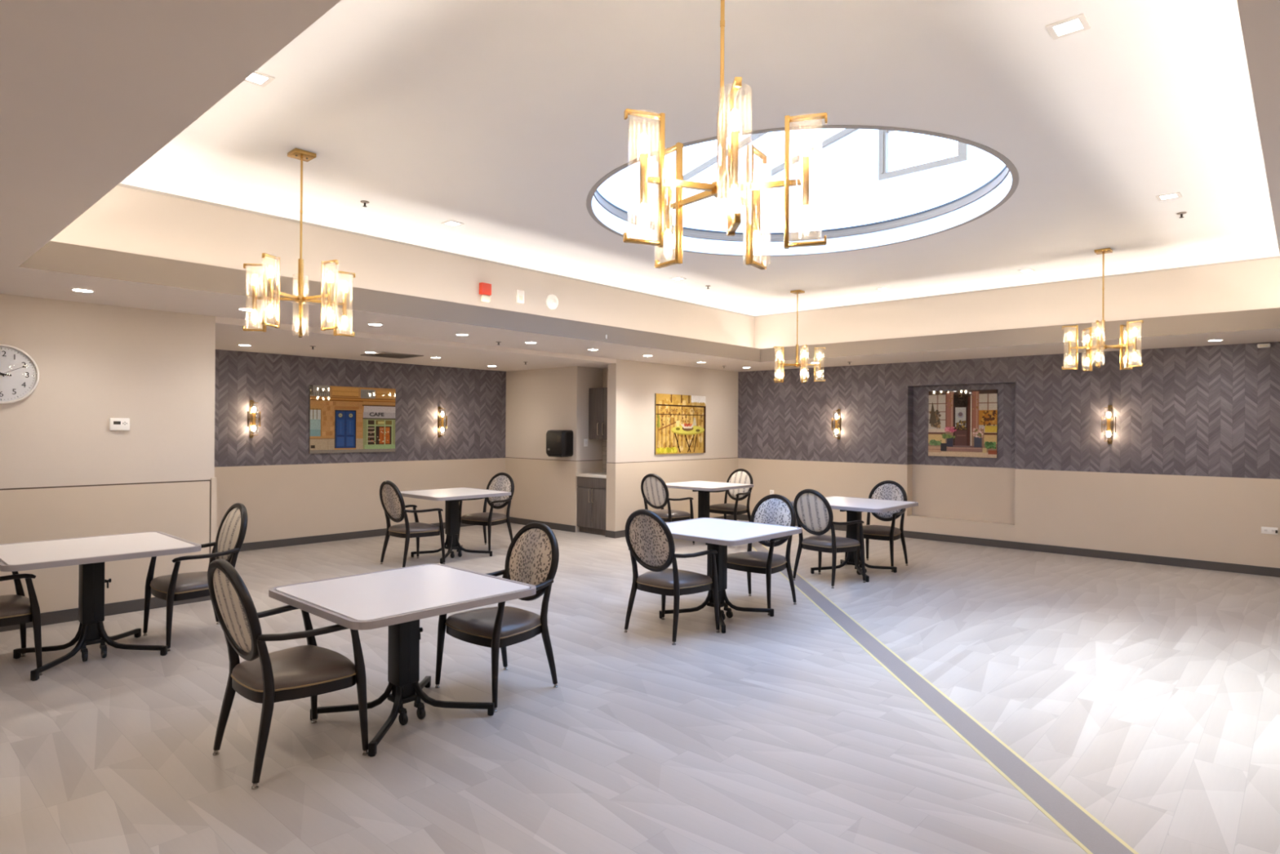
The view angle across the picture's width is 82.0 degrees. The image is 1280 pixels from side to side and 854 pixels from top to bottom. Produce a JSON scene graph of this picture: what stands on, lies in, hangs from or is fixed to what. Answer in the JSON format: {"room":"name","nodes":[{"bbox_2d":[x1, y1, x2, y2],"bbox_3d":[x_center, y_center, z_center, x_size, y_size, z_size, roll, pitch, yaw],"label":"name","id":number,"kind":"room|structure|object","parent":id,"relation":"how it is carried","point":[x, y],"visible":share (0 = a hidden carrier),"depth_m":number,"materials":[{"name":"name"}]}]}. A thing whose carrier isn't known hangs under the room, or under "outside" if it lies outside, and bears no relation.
{"room":"eatery","nodes":[
{"label":"eatery","id":0,"kind":"room"},
{"bbox_2d":[0,293,215,488],"bbox_3d":[-6.475,0.246,6.397,2.793,2.740,4.162,0,0,42],"label":"wall","id":1,"kind":"structure","parent":0,"point":[96,363],"depth_m":6.36,"materials":[{"name":"beige paint"}]},
{"bbox_2d":[0,344,39,404],"bbox_3d":[-5.062,-0.419,5.839,0.044,0.472,0.472,0,0,42],"label":"wall clock","id":2,"kind":"object","parent":1,"relation":"attached to","point":[19,372],"visible":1,"depth_m":5.91,"materials":[{"name":"white plastic"}]},
{"bbox_2d":[0,477,217,613],"bbox_3d":[-5.420,1.047,5.512,0.066,1.150,4.080,0,0,42],"label":"wall","id":3,"kind":"structure","parent":1,"relation":"attached to","point":[187,510],"depth_m":6.38,"materials":[{"name":"beige paint"}]},
{"bbox_2d":[0,595,211,631],"bbox_3d":[-5.393,1.571,5.491,0.014,0.102,4.090,0,0,42],"label":"baseboard","id":4,"kind":"structure","parent":3,"relation":"attached to","point":[125,606],"depth_m":6.38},
{"bbox_2d":[109,417,129,430],"bbox_3d":[-4.540,-0.024,6.428,0.028,0.108,0.145,0,0,42],"label":"thermostat","id":5,"kind":"object","parent":1,"relation":"attached to","point":[115,424],"visible":1,"depth_m":6.42,"materials":[{"name":"white plastic"}]},
{"bbox_2d":[214,349,506,542],"bbox_3d":[-4.226,0.267,10.860,0.120,2.740,5.468,0,0,42],"label":"wall","id":6,"kind":"structure","parent":0,"point":[286,491],"depth_m":10.64,"materials":[{"name":"paper"}]},
{"bbox_2d":[247,400,260,437],"bbox_3d":[-5.092,-0.105,9.703,0.151,0.500,0.153,0,0,42],"label":"wall sconce","id":7,"kind":"object","parent":6,"relation":"attached to","point":[252,419],"visible":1,"depth_m":9.73,"materials":[{"name":"gold metal"}]},
{"bbox_2d":[251,412,255,425],"bbox_3d":[-5.100,-0.105,9.710,0.101,0.170,0.042,0,0,42],"label":"socket","id":8,"kind":"object","parent":7,"relation":"attached to","point":[253,414],"depth_m":9.67,"materials":[{"name":"gold metal"}]},
{"bbox_2d":[309,384,395,453],"bbox_3d":[-4.185,-0.106,10.793,0.025,0.960,1.300,0,0,42],"label":"print","id":9,"kind":"object","parent":6,"relation":"attached to","point":[343,419],"visible":1,"depth_m":10.76,"materials":[{"name":"multicoloured paper"}]},
{"bbox_2d":[240,522,474,551],"bbox_3d":[-4.182,1.587,10.816,0.014,0.102,5.440,0,0,42],"label":"baseboard","id":10,"kind":"structure","parent":6,"relation":"attached to","point":[376,532],"depth_m":10.37,"materials":[{"name":"grey"}]},
{"bbox_2d":[437,406,447,437],"bbox_3d":[-3.179,-0.080,11.808,0.151,0.500,0.153,0,0,42],"label":"wall sconce","id":11,"kind":"object","parent":6,"relation":"attached to","point":[440,419],"visible":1,"depth_m":11.83,"materials":[{"name":"gold metal"}]},
{"bbox_2d":[439,416,444,426],"bbox_3d":[-3.187,-0.080,11.815,0.101,0.170,0.042,0,0,42],"label":"socket","id":12,"kind":"object","parent":11,"relation":"attached to","point":[441,418],"depth_m":11.78,"materials":[{"name":"gold metal"}]},
{"bbox_2d":[215,316,616,371],"bbox_3d":[-2.996,-1.036,10.218,2.793,0.119,6.158,0,0,42],"label":"ceiling","id":13,"kind":"structure","parent":0,"point":[285,340],"depth_m":9.29,"materials":[{"name":"paint"}]},
{"bbox_2d":[360,351,423,359],"bbox_3d":[-3.375,-0.972,10.034,0.600,0.018,0.600,0,0,42],"label":"ceiling vent","id":14,"kind":"object","parent":13,"relation":"in","point":[381,354],"visible":0.99,"depth_m":9.97,"materials":[{"name":"grey metal"}]},
{"bbox_2d":[367,353,417,358],"bbox_3d":[-3.375,-0.972,10.034,0.520,0.018,0.520,0,0,42],"label":"vent grille","id":15,"kind":"object","parent":14,"relation":"attached to","point":[381,355],"depth_m":9.98,"materials":[{"name":"grey metal"}]},
{"bbox_2d":[504,365,607,532],"bbox_3d":[-1.237,0.289,12.297,2.610,2.740,0.700,0,0,42],"label":"wall","id":16,"kind":"structure","parent":0,"point":[539,401],"depth_m":12.08,"materials":[{"name":"beige paint"}]},
{"bbox_2d":[509,516,575,532],"bbox_3d":[-1.693,1.605,12.220,1.810,0.102,0.014,0,0,42],"label":"baseboard","id":17,"kind":"structure","parent":16,"relation":"attached to","point":[571,528],"depth_m":12.02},
{"bbox_2d":[546,430,573,457],"bbox_3d":[-1.294,0.260,11.743,0.440,0.425,0.216,0,0,42],"label":"paper towel dispenser","id":18,"kind":"object","parent":16,"relation":"attached to","point":[559,443],"visible":1,"depth_m":11.63,"materials":[{"name":"plastic"}]},
{"bbox_2d":[583,439,587,446],"bbox_3d":[-0.864,0.251,11.769,0.013,0.120,0.080,0,0,42],"label":"light switch","id":19,"kind":"object","parent":16,"relation":"attached to","point":[585,441],"visible":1,"depth_m":11.76,"materials":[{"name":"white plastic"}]},
{"bbox_2d":[588,387,607,439],"bbox_3d":[-0.476,-0.209,11.691,0.664,0.821,0.357,0,0,42],"label":"upper cabinet","id":20,"kind":"object","parent":16,"relation":"attached to","point":[597,397],"visible":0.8,"depth_m":11.65,"materials":[{"name":"grey laminate"}]},
{"bbox_2d":[602,440,607,472],"bbox_3d":[-0.362,0.474,11.820,0.672,0.540,0.008,0,0,42],"label":"wall","id":21,"kind":"structure","parent":16,"relation":"attached to","point":[604,442],"depth_m":12.01,"materials":[{"name":"paint"}]},
{"bbox_2d":[604,529,614,537],"bbox_3d":[-0.449,1.612,11.089,0.193,0.102,0.014,0,0,42],"label":"baseboard","id":22,"kind":"structure","parent":16,"relation":"attached to","point":[611,534],"depth_m":11.08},
{"bbox_2d":[0,519,1279,853],"bbox_3d":[0.049,1.710,6.510,12.470,0.100,13.120,0,0,42],"label":"floor","id":23,"kind":"structure","parent":0,"point":[1148,694],"depth_m":4.10,"materials":[{"name":"grey wood"}]},
{"bbox_2d":[0,571,42,675],"bbox_3d":[-4.354,1.119,4.821,0.614,1.019,0.615,0,0,42],"label":"armchair","id":24,"kind":"object","parent":23,"relation":"on","point":[15,609],"visible":0.84,"depth_m":4.82,"materials":[{"name":"fabric"}]},
{"bbox_2d":[0,531,201,680],"bbox_3d":[-3.897,1.239,5.235,1.104,0.786,1.104,0,0,42],"label":"dining table","id":25,"kind":"object","parent":23,"relation":"on","point":[91,553],"visible":1,"depth_m":5.18,"materials":[{"name":"white laminate"}]},
{"bbox_2d":[142,502,247,651],"bbox_3d":[-3.459,1.126,5.790,0.614,1.019,0.615,0,0,42],"label":"armchair","id":26,"kind":"object","parent":23,"relation":"on","point":[230,536],"visible":0.66,"depth_m":5.75,"materials":[{"name":"fabric"}]},
{"bbox_2d":[207,558,368,789],"bbox_3d":[-1.790,1.134,3.687,0.614,1.019,0.615,0,0,42],"label":"armchair","id":27,"kind":"object","parent":23,"relation":"on","point":[312,670],"visible":0.98,"depth_m":3.56,"materials":[{"name":"black wood"},{"name":"striped fabric"},{"name":"black metal"}]},
{"bbox_2d":[268,563,536,756],"bbox_3d":[-1.341,1.279,4.182,1.104,0.736,1.104,0,0,42],"label":"dining table","id":28,"kind":"object","parent":23,"relation":"on","point":[396,598],"visible":0.98,"depth_m":4.11,"materials":[{"name":"white laminate"}]},
{"bbox_2d":[379,480,444,567],"bbox_3d":[-2.761,1.135,8.819,0.614,1.019,0.615,0,0,42],"label":"armchair","id":29,"kind":"object","parent":23,"relation":"on","point":[392,500],"visible":0.98,"depth_m":8.68,"materials":[{"name":"metal"}]},
{"bbox_2d":[400,487,511,564],"bbox_3d":[-2.388,1.237,9.364,1.104,0.820,1.104,0,0,42],"label":"dining table","id":30,"kind":"object","parent":23,"relation":"on","point":[451,496],"visible":0.92,"depth_m":9.31,"materials":[{"name":"white laminate"}]},
{"bbox_2d":[457,472,514,551],"bbox_3d":[-2.062,1.141,10.032,0.614,1.019,0.615,0,0,31],"label":"armchair","id":31,"kind":"object","parent":23,"relation":"on","point":[504,482],"visible":0.8,"depth_m":10.04,"materials":[{"name":"fabric"}]},
{"bbox_2d":[435,522,559,711],"bbox_3d":[-0.866,1.141,4.690,0.614,1.019,0.615,0,0,41],"label":"armchair","id":32,"kind":"object","parent":23,"relation":"on","point":[532,557],"visible":0.85,"depth_m":4.65,"materials":[{"name":"fabric"}]},
{"bbox_2d":[577,476,606,535],"bbox_3d":[-0.574,1.223,11.591,0.664,0.878,0.583,0,0,42],"label":"base cabinet","id":33,"kind":"object","parent":23,"relation":"on","point":[591,491],"visible":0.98,"depth_m":11.40,"materials":[{"name":"grey laminate"}]},
{"bbox_2d":[576,471,606,478],"bbox_3d":[-0.565,0.759,11.599,0.669,0.043,0.585,0,0,42],"label":"countertop","id":34,"kind":"structure","parent":33,"relation":"on","point":[602,474],"depth_m":11.44,"materials":[{"name":"beige stone"}]},
{"bbox_2d":[640,473,694,544],"bbox_3d":[0.354,1.158,10.447,0.614,1.019,0.615,0,0,42],"label":"armchair","id":35,"kind":"object","parent":23,"relation":"on","point":[655,491],"visible":0.81,"depth_m":10.27,"materials":[{"name":"fabric"}]},
{"bbox_2d":[623,509,719,644],"bbox_3d":[0.222,1.150,5.945,0.614,1.019,0.615,0,0,42],"label":"armchair","id":36,"kind":"object","parent":23,"relation":"on","point":[650,541],"visible":1,"depth_m":5.79,"materials":[{"name":"metal"}]},
{"bbox_2d":[666,480,753,544],"bbox_3d":[0.949,1.261,10.939,1.104,0.820,1.104,0,0,42],"label":"dining table","id":37,"kind":"object","parent":23,"relation":"on","point":[704,488],"visible":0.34,"depth_m":10.87,"materials":[{"name":"white laminate"}]},
{"bbox_2d":[658,517,801,633],"bbox_3d":[0.675,1.273,6.445,1.104,0.780,1.104,0,0,42],"label":"dining table","id":38,"kind":"object","parent":23,"relation":"on","point":[717,533],"visible":0.87,"depth_m":6.38,"materials":[{"name":"white laminate"}]},
{"bbox_2d":[709,468,753,521],"bbox_3d":[1.417,1.166,11.453,0.614,1.019,0.615,0,0,42],"label":"armchair","id":39,"kind":"object","parent":23,"relation":"on","point":[740,475],"visible":0.71,"depth_m":11.47,"materials":[{"name":"fabric"}]},
{"bbox_2d":[727,493,796,615],"bbox_3d":[1.129,1.158,6.944,0.614,1.019,0.615,0,0,42],"label":"armchair","id":40,"kind":"object","parent":23,"relation":"on","point":[772,508],"visible":0.71,"depth_m":6.91,"materials":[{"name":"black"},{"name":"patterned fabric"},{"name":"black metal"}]},
{"bbox_2d":[792,488,866,588],"bbox_3d":[2.010,1.165,7.982,0.615,1.019,0.614,0,0,-40],"label":"armchair","id":41,"kind":"object","parent":23,"relation":"on","point":[814,513],"visible":1,"depth_m":7.84,"materials":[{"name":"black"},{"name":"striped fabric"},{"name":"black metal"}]},
{"bbox_2d":[790,496,918,582],"bbox_3d":[2.461,1.270,8.470,1.104,0.816,1.104,0,0,42],"label":"dining table","id":42,"kind":"object","parent":23,"relation":"on","point":[854,507],"visible":0.8,"depth_m":8.41,"materials":[{"name":"white laminate"}]},
{"bbox_2d":[844,480,907,572],"bbox_3d":[2.916,1.172,8.969,0.614,1.019,0.615,0,0,42],"label":"armchair","id":43,"kind":"object","parent":23,"relation":"on","point":[888,489],"visible":0.71,"depth_m":8.97,"materials":[{"name":"black wood"},{"name":"patterned fabric"},{"name":"black metal"}]},
{"bbox_2d":[751,541,1138,853],"bbox_3d":[1.752,1.670,6.579,0.200,0.003,13.410,0,0,-1],"label":"floor strip","id":44,"kind":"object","parent":23,"relation":"in","point":[1080,825],"depth_m":3.85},
{"bbox_2d":[0,0,1279,372],"bbox_3d":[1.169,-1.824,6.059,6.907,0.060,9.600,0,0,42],"label":"ceiling","id":45,"kind":"structure","parent":0,"point":[500,119],"depth_m":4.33,"materials":[{"name":"paint"}]},
{"bbox_2d":[70,288,94,292],"bbox_3d":[-4.288,-1.050,5.668,0.152,0.006,0.152,0,0,42],"label":"recessed light","id":46,"kind":"object","parent":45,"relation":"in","point":[79,290],"visible":1,"depth_m":5.65,"materials":[{"name":"white"}]},
{"bbox_2d":[237,307,252,311],"bbox_3d":[-3.490,-1.043,6.547,0.152,0.006,0.152,0,0,42],"label":"recessed light","id":47,"kind":"object","parent":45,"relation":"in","point":[239,308],"visible":0.8,"depth_m":6.51,"materials":[{"name":"white"}]},
{"bbox_2d":[244,71,275,87],"bbox_3d":[-2.003,-1.815,3.827,0.150,0.006,0.150,0,0,42],"label":"recessed light","id":48,"kind":"object","parent":45,"relation":"in","point":[258,78],"visible":0.54,"depth_m":3.84,"materials":[{"name":"white plastic"}]},
{"bbox_2d":[242,147,355,337],"bbox_3d":[-2.228,-1.221,4.903,0.685,1.190,0.670,0,0,42],"label":"chandelier","id":49,"kind":"object","parent":45,"relation":"hanging from","point":[296,153],"visible":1,"depth_m":4.85,"materials":[{"name":"gold metal"}]},
{"bbox_2d":[252,284,257,311],"bbox_3d":[-2.541,-0.850,4.857,0.022,0.170,0.022,0,0,-7],"label":"socket","id":50,"kind":"object","parent":49,"relation":"attached to","point":[254,286],"depth_m":4.85,"materials":[{"name":"clear glass"}]},
{"bbox_2d":[267,277,273,305],"bbox_3d":[-2.309,-0.849,4.607,0.022,0.170,0.022,0,0,11],"label":"socket","id":51,"kind":"object","parent":49,"relation":"attached to","point":[270,282],"depth_m":4.60,"materials":[{"name":"clear glass"}]},
{"bbox_2d":[327,282,332,309],"bbox_3d":[-2.000,-0.847,4.749,0.022,0.170,0.022,0,0,29],"label":"socket","id":52,"kind":"object","parent":49,"relation":"attached to","point":[329,284],"depth_m":4.74,"materials":[{"name":"clear glass"}]},
{"bbox_2d":[342,291,346,316],"bbox_3d":[-2.040,-0.846,5.088,0.022,0.170,0.022,0,0,-43],"label":"socket","id":53,"kind":"object","parent":49,"relation":"attached to","point":[344,294],"depth_m":5.08,"materials":[{"name":"gold metal"}]},
{"bbox_2d":[360,200,368,207],"bbox_3d":[-2.219,-1.797,5.942,0.067,0.038,0.068,0,0,42],"label":"sprinkler head","id":54,"kind":"object","parent":45,"relation":"attached to","point":[365,202],"visible":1,"depth_m":5.93},
{"bbox_2d":[367,323,382,325],"bbox_3d":[-2.679,-1.037,7.454,0.152,0.006,0.152,0,0,42],"label":"recessed light","id":55,"kind":"object","parent":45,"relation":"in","point":[371,324],"visible":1,"depth_m":7.44,"materials":[{"name":"white plastic"}]},
{"bbox_2d":[440,220,464,226],"bbox_3d":[-1.667,-1.809,6.555,0.150,0.006,0.150,0,0,42],"label":"recessed light","id":56,"kind":"object","parent":45,"relation":"in","point":[451,223],"visible":1,"depth_m":6.54,"materials":[{"name":"white"}]},
{"bbox_2d":[455,333,469,335],"bbox_3d":[-1.990,-1.031,8.242,0.152,0.006,0.152,0,0,42],"label":"recessed light","id":57,"kind":"object","parent":45,"relation":"in","point":[455,334],"visible":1,"depth_m":8.25,"materials":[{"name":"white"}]},
{"bbox_2d":[669,276,686,280],"bbox_3d":[0.457,-1.791,8.908,0.150,0.006,0.150,0,0,42],"label":"recessed light","id":58,"kind":"object","parent":45,"relation":"in","point":[677,278],"visible":1,"depth_m":8.91,"materials":[{"name":"white plastic"}]},
{"bbox_2d":[622,0,827,269],"bbox_3d":[0.289,-1.208,2.607,0.681,1.190,0.677,0,0,42],"label":"chandelier","id":59,"kind":"object","parent":45,"relation":"hanging from","point":[726,185],"visible":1,"depth_m":2.51,"materials":[{"name":"gold metal"}]},
{"bbox_2d":[640,152,648,204],"bbox_3d":[0.013,-0.837,2.486,0.022,0.170,0.022,0,0,-20],"label":"socket","id":60,"kind":"object","parent":59,"relation":"attached to","point":[643,156],"depth_m":2.48,"materials":[{"name":"gold metal"}]},
{"bbox_2d":[664,185,672,231],"bbox_3d":[0.108,-0.835,2.814,0.022,0.170,0.022,0,0,-38],"label":"socket","id":61,"kind":"object","parent":59,"relation":"attached to","point":[668,189],"depth_m":2.80,"materials":[{"name":"gold metal"}]},
{"bbox_2d":[730,130,738,186],"bbox_3d":[0.294,-0.835,2.294,0.022,0.170,0.022,0,0,-2],"label":"socket","id":62,"kind":"object","parent":59,"relation":"attached to","point":[734,134],"depth_m":2.28,"materials":[{"name":"gold metal"}]},
{"bbox_2d":[753,189,760,231],"bbox_3d":[0.449,-0.833,2.824,0.022,0.170,0.022,0,0,34],"label":"socket","id":63,"kind":"object","parent":59,"relation":"attached to","point":[757,193],"depth_m":2.82,"materials":[{"name":"gold metal"}]},
{"bbox_2d":[802,155,809,208],"bbox_3d":[0.564,-0.833,2.503,0.022,0.170,0.022,0,0,16],"label":"socket","id":64,"kind":"object","parent":59,"relation":"attached to","point":[806,159],"depth_m":2.49,"materials":[{"name":"gold metal"}]},
{"bbox_2d":[773,289,825,382],"bbox_3d":[2.051,-1.186,9.672,0.672,1.190,0.684,0,0,42],"label":"chandelier","id":65,"kind":"object","parent":45,"relation":"hanging from","point":[797,364],"visible":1,"depth_m":9.58,"materials":[{"name":"gold metal"}]},
{"bbox_2d":[777,357,779,370],"bbox_3d":[1.793,-0.815,9.531,0.022,0.170,0.022,0,0,-24],"label":"socket","id":66,"kind":"object","parent":65,"relation":"attached to","point":[778,358],"depth_m":9.52,"materials":[{"name":"gold metal"}]},
{"bbox_2d":[803,355,805,369],"bbox_3d":[2.088,-0.813,9.361,0.022,0.170,0.022,0,0,-6],"label":"socket","id":67,"kind":"object","parent":65,"relation":"attached to","point":[804,357],"depth_m":9.35,"materials":[{"name":"gold metal"}]},
{"bbox_2d":[818,358,820,371],"bbox_3d":[2.341,-0.811,9.589,0.022,0.170,0.022,0,0,12],"label":"socket","id":68,"kind":"object","parent":65,"relation":"attached to","point":[819,358],"depth_m":9.58,"materials":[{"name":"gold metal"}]},
{"bbox_2d":[875,287,890,290],"bbox_3d":[3.128,-1.773,9.467,0.150,0.006,0.150,0,0,42],"label":"recessed light","id":69,"kind":"object","parent":45,"relation":"in","point":[882,288],"visible":1,"depth_m":9.46,"materials":[{"name":"white plastic"}]},
{"bbox_2d":[1017,268,1035,272],"bbox_3d":[4.372,-1.766,8.336,0.150,0.006,0.150,0,0,42],"label":"recessed light","id":70,"kind":"object","parent":45,"relation":"in","point":[1028,269],"visible":1,"depth_m":8.33,"materials":[{"name":"white"}]},
{"bbox_2d":[1045,13,1090,39],"bbox_3d":[1.917,-1.790,3.298,0.150,0.006,0.150,0,0,42],"label":"recessed light","id":71,"kind":"object","parent":45,"relation":"in","point":[1079,23],"visible":1,"depth_m":3.29,"materials":[{"name":"white"}]},
{"bbox_2d":[1062,247,1143,371],"bbox_3d":[4.610,-1.173,7.335,0.687,1.190,0.661,0,0,42],"label":"chandelier","id":72,"kind":"object","parent":45,"relation":"hanging from","point":[1089,348],"visible":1,"depth_m":7.36,"materials":[{"name":"gold metal"}]},
{"bbox_2d":[1068,339,1071,355],"bbox_3d":[4.355,-0.801,7.467,0.022,0.170,0.022,0,0,22],"label":"socket","id":73,"kind":"object","parent":72,"relation":"attached to","point":[1069,340],"depth_m":7.46,"materials":[{"name":"gold metal"}]},
{"bbox_2d":[1085,342,1088,358],"bbox_3d":[4.645,-0.799,7.647,0.022,0.170,0.022,0,0,4],"label":"socket","id":74,"kind":"object","parent":72,"relation":"attached to","point":[1086,343],"depth_m":7.64,"materials":[{"name":"gold metal"}]},
{"bbox_2d":[1096,335,1099,353],"bbox_3d":[4.436,-0.801,7.136,0.022,0.170,0.022,0,0,40],"label":"socket","id":75,"kind":"object","parent":72,"relation":"attached to","point":[1097,336],"depth_m":7.13,"materials":[{"name":"gold metal"}]},
{"bbox_2d":[1133,335,1136,352],"bbox_3d":[4.776,-0.798,7.111,0.022,0.170,0.022,0,0,-32],"label":"socket","id":76,"kind":"object","parent":72,"relation":"attached to","point":[1134,336],"depth_m":7.10,"materials":[{"name":"gold metal"}]},
{"bbox_2d":[1155,191,1182,200],"bbox_3d":[4.068,-1.772,5.667,0.150,0.006,0.150,0,0,42],"label":"recessed light","id":77,"kind":"object","parent":45,"relation":"in","point":[1174,195],"visible":1,"depth_m":5.66,"materials":[{"name":"white plastic"}]},
{"bbox_2d":[1176,211,1186,217],"bbox_3d":[4.484,-1.752,6.100,0.067,0.038,0.068,0,0,42],"label":"sprinkler head","id":78,"kind":"object","parent":45,"relation":"attached to","point":[1184,212],"visible":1,"depth_m":6.09},
{"bbox_2d":[1206,339,1223,341],"bbox_3d":[6.484,-0.975,8.303,0.152,0.006,0.152,0,0,42],"label":"recessed light","id":79,"kind":"object","parent":45,"relation":"in","point":[1210,340],"visible":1,"depth_m":8.32,"materials":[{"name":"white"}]},
{"bbox_2d":[50,185,1279,348],"bbox_3d":[1.167,-1.434,6.058,6.907,0.720,9.600,0,0,42],"label":"ceiling soffit","id":80,"kind":"structure","parent":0,"point":[125,220],"depth_m":8.07,"materials":[{"name":"paint"}]},
{"bbox_2d":[479,282,491,302],"bbox_3d":[-1.670,-1.452,7.954,0.058,0.196,0.130,0,0,42],"label":"fire alarm","id":81,"kind":"object","parent":80,"relation":"attached to","point":[485,289],"visible":1,"depth_m":7.93,"materials":[{"name":"red plastic"}]},
{"bbox_2d":[515,289,524,303],"bbox_3d":[-1.352,-1.472,8.324,0.031,0.145,0.100,0,0,42],"label":"wall speaker","id":82,"kind":"object","parent":80,"relation":"attached to","point":[519,294],"visible":1,"depth_m":8.30,"materials":[{"name":"white plastic"}]},
{"bbox_2d":[546,293,558,309],"bbox_3d":[-1.021,-1.475,8.668,0.058,0.176,0.176,0,0,42],"label":"smoke detector","id":83,"kind":"object","parent":80,"relation":"attached to","point":[552,301],"visible":1,"depth_m":8.64,"materials":[{"name":"white plastic"}]},
{"bbox_2d":[27,240,1279,358],"bbox_3d":[1.165,-1.148,6.058,6.217,0.148,8.910,0,0,42],"label":"trim","id":84,"kind":"structure","parent":80,"relation":"attached to","point":[55,252],"depth_m":7.65,"materials":[{"name":"paint"}]},
{"bbox_2d":[117,182,1279,317],"bbox_3d":[1.169,-1.785,6.058,6.807,0.018,9.500,0,0,42],"label":"trim","id":85,"kind":"structure","parent":80,"relation":"attached to","point":[119,184],"depth_m":8.10,"materials":[{"name":"beige paint"}]},
{"bbox_2d":[606,359,737,462],"bbox_3d":[0.741,0.302,12.398,0.183,2.740,3.490,0,0,42],"label":"wall pier","id":86,"kind":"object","parent":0,"point":[632,385],"visible":0.29,"depth_m":11.69,"materials":[{"name":"beige paint"}]},
{"bbox_2d":[605,457,737,531],"bbox_3d":[0.635,1.107,12.278,0.193,1.128,3.200,0,0,42],"label":"wall","id":87,"kind":"structure","parent":86,"relation":"attached to","point":[624,497],"depth_m":11.85,"materials":[{"name":"beige paint"}]},
{"bbox_2d":[614,514,737,537],"bbox_3d":[0.704,1.621,12.203,0.014,0.102,3.214,0,0,42],"label":"baseboard","id":88,"kind":"object","parent":86,"relation":"attached to","point":[618,534],"visible":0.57,"depth_m":11.15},
{"bbox_2d":[654,393,706,454],"bbox_3d":[0.683,-0.045,12.174,0.027,0.970,1.300,0,0,42],"label":"print","id":89,"kind":"object","parent":86,"relation":"attached to","point":[680,420],"visible":1,"depth_m":12.13},
{"bbox_2d":[597,128,1005,232],"bbox_3d":[1.240,-2.683,6.055,4.520,1.460,4.520,0,0,42],"label":"skylight","id":90,"kind":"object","parent":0,"point":[849,192],"depth_m":8.02,"materials":[{"name":"white glass"}]},
{"bbox_2d":[683,128,857,199],"bbox_3d":[1.243,-3.125,6.055,4.414,0.601,4.400,0,0,42],"label":"window","id":91,"kind":"structure","parent":90,"relation":"in","point":[751,138],"depth_m":8.26,"materials":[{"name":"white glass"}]},
{"bbox_2d":[878,129,967,180],"bbox_3d":[2.887,-2.901,7.546,0.900,0.560,0.080,0,0,42],"label":"window","id":92,"kind":"structure","parent":90,"relation":"in","point":[883,135],"depth_m":7.69,"materials":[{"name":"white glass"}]},
{"bbox_2d":[591,171,1012,255],"bbox_3d":[1.235,-1.863,6.053,3.360,0.140,3.360,0,0,42],"label":"wall","id":93,"kind":"structure","parent":0,"point":[969,211],"depth_m":7.15,"materials":[{"name":"white paint"}]},
{"bbox_2d":[593,165,1009,241],"bbox_3d":[1.236,-1.980,6.054,3.460,0.090,3.460,0,0,42],"label":"trim","id":94,"kind":"structure","parent":93,"relation":"attached to","point":[973,196],"depth_m":7.19,"materials":[{"name":"grey metal"}]},
{"bbox_2d":[586,124,1018,256],"bbox_3d":[1.234,-1.791,6.053,3.344,0.004,3.344,0,0,42],"label":"trim","id":95,"kind":"structure","parent":93,"relation":"attached to","point":[1015,175],"depth_m":5.02,"materials":[{"name":"grey paint"}]},
{"bbox_2d":[737,341,1279,568],"bbox_3d":[5.433,0.330,10.289,9.597,2.740,0.300,0,0,42],"label":"wall","id":96,"kind":"structure","parent":0,"point":[1190,469],"depth_m":9.88,"materials":[{"name":"paper"}]},
{"bbox_2d":[831,408,841,439],"bbox_3d":[3.210,-0.047,12.007,0.153,0.500,0.151,0,0,42],"label":"wall sconce","id":97,"kind":"object","parent":96,"relation":"attached to","point":[837,424],"visible":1,"depth_m":12.02,"materials":[{"name":"gold metal"}]},
{"bbox_2d":[835,418,837,429],"bbox_3d":[3.217,-0.047,12.015,0.042,0.170,0.101,0,0,42],"label":"socket","id":98,"kind":"object","parent":97,"relation":"attached to","point":[836,420],"depth_m":11.97,"materials":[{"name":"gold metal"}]},
{"bbox_2d":[928,389,997,457],"bbox_3d":[4.778,-0.050,10.934,0.985,0.985,0.029,0,0,42],"label":"print","id":99,"kind":"object","parent":96,"relation":"attached to","point":[962,423],"visible":1,"depth_m":10.91},
{"bbox_2d":[737,514,1279,577],"bbox_3d":[5.285,1.648,10.201,9.487,0.102,0.014,0,0,42],"label":"baseboard","id":100,"kind":"structure","parent":96,"relation":"attached to","point":[1184,562],"depth_m":9.59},
{"bbox_2d":[1101,404,1115,444],"bbox_3d":[6.019,-0.032,9.455,0.153,0.500,0.151,0,0,42],"label":"wall sconce","id":101,"kind":"object","parent":96,"relation":"attached to","point":[1109,407],"visible":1,"depth_m":9.46,"materials":[{"name":"gold metal"}]},
{"bbox_2d":[1106,417,1111,431],"bbox_3d":[6.026,-0.032,9.462,0.042,0.170,0.101,0,0,42],"label":"socket","id":102,"kind":"object","parent":101,"relation":"attached to","point":[1108,420],"depth_m":9.43,"materials":[{"name":"gold metal"}]},
{"bbox_2d":[1257,343,1270,347],"bbox_3d":[7.163,-0.933,8.460,0.115,0.042,0.094,0,0,42],"label":"sensor","id":103,"kind":"object","parent":96,"relation":"attached to","point":[1259,345],"visible":1,"depth_m":8.44,"materials":[{"name":"white plastic"}]},
{"bbox_2d":[1261,526,1277,534],"bbox_3d":[7.213,1.187,8.441,0.145,0.078,0.032,0,0,42],"label":"wall outlet","id":104,"kind":"object","parent":96,"relation":"attached to","point":[1265,530],"visible":1,"depth_m":8.45,"materials":[{"name":"white plastic"}]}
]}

